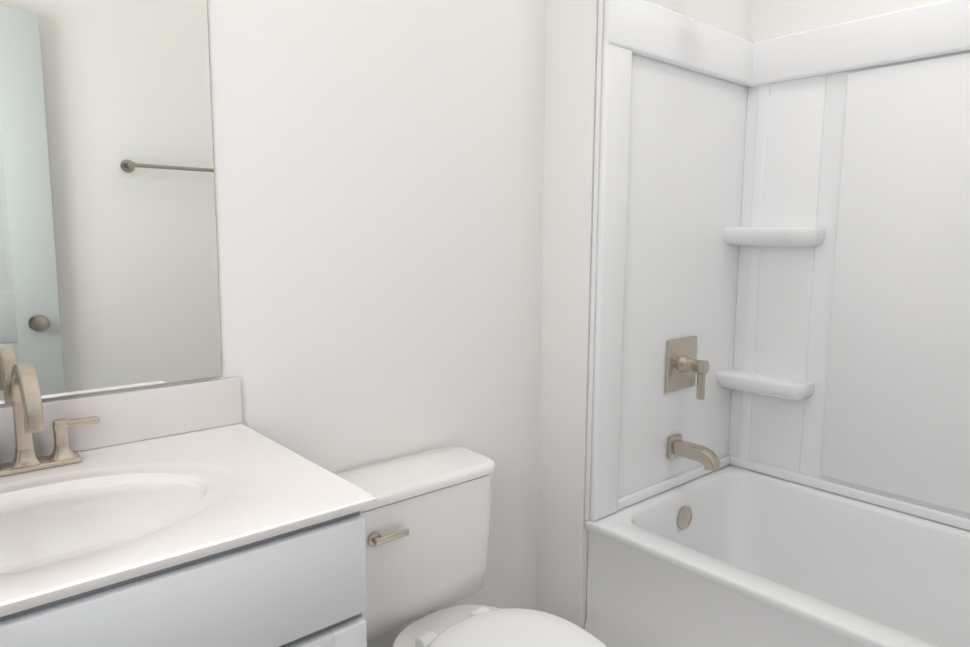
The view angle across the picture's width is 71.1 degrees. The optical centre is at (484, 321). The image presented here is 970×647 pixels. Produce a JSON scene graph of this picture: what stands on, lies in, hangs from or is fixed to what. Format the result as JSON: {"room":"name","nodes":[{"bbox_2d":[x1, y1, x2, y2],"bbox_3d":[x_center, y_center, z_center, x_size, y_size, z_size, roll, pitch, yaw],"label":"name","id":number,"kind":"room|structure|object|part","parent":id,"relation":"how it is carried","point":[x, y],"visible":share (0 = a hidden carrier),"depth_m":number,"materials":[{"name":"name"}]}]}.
{"room":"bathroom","nodes":[
{"label":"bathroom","id":0,"kind":"room"},
{"bbox_2d":[0,0,546,646],"bbox_3d":[-0.572,-0.301,1.440,1.889,2.820,0.100,-6,9,-41],"label":"wall","id":1,"kind":"structure","parent":0,"point":[378,174],"depth_m":1.68,"materials":[{"name":"white paint"}]},
{"bbox_2d":[0,0,221,403],"bbox_3d":[-0.838,-0.477,1.110,0.760,1.252,0.005,-6,9,-41],"label":"mirror","id":2,"kind":"object","parent":1,"relation":"attached to","point":[108,262],"visible":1,"depth_m":1.26,"materials":[{"name":"clear glass"}]},
{"bbox_2d":[536,0,750,628],"bbox_3d":[0.544,-0.398,2.282,0.908,2.820,0.285,-6,9,-41],"label":"wall","id":3,"kind":"structure","parent":0,"point":[568,194],"depth_m":1.99,"materials":[{"name":"white paint"}]},
{"bbox_2d":[749,0,943,41],"bbox_3d":[1.474,-0.335,1.833,0.100,2.820,1.620,-6,9,-41],"label":"wall","id":4,"kind":"structure","parent":0,"point":[769,19],"depth_m":2.19,"materials":[{"name":"white paint"}]},
{"bbox_3d":[-0.168,1.230,0.789,4.177,0.050,1.905,-6,9,-41],"label":"floor","id":5,"kind":"structure","parent":0,"visible":0},
{"bbox_2d":[0,362,377,646],"bbox_3d":[-0.656,0.622,1.044,0.806,1.084,0.558,-6,9,-41],"label":"bathroom vanity","id":6,"kind":"object","parent":5,"relation":"on","point":[195,514],"visible":1,"depth_m":1.01,"materials":[{"name":"white paint"}]},
{"bbox_2d":[0,362,99,482],"bbox_3d":[-0.750,0.163,1.113,0.228,0.192,0.166,-6,9,-41],"label":"faucet","id":7,"kind":"object","parent":6,"relation":"on","point":[64,465],"depth_m":1.15,"materials":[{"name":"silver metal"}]},
{"bbox_2d":[335,447,606,646],"bbox_3d":[-0.002,0.752,1.479,0.466,0.727,0.772,-6,9,-41],"label":"toilet","id":8,"kind":"object","parent":5,"relation":"on","point":[426,515],"visible":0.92,"depth_m":1.59,"materials":[{"name":"white ceramic"}]},
{"bbox_2d":[584,0,969,646],"bbox_3d":[1.096,0.034,1.617,0.802,2.134,1.514,-6,9,-41],"label":"bathtub","id":9,"kind":"object","parent":5,"relation":"on","point":[778,438],"visible":1,"depth_m":2.08,"materials":[{"name":"white plastic"}]},
{"bbox_3d":[0.675,0.424,2.180,0.068,0.080,0.165,-6,9,-41],"label":"spout","id":10,"kind":"part","parent":9,"relation":"part of","materials":[{"name":"silver metal"}]}
]}

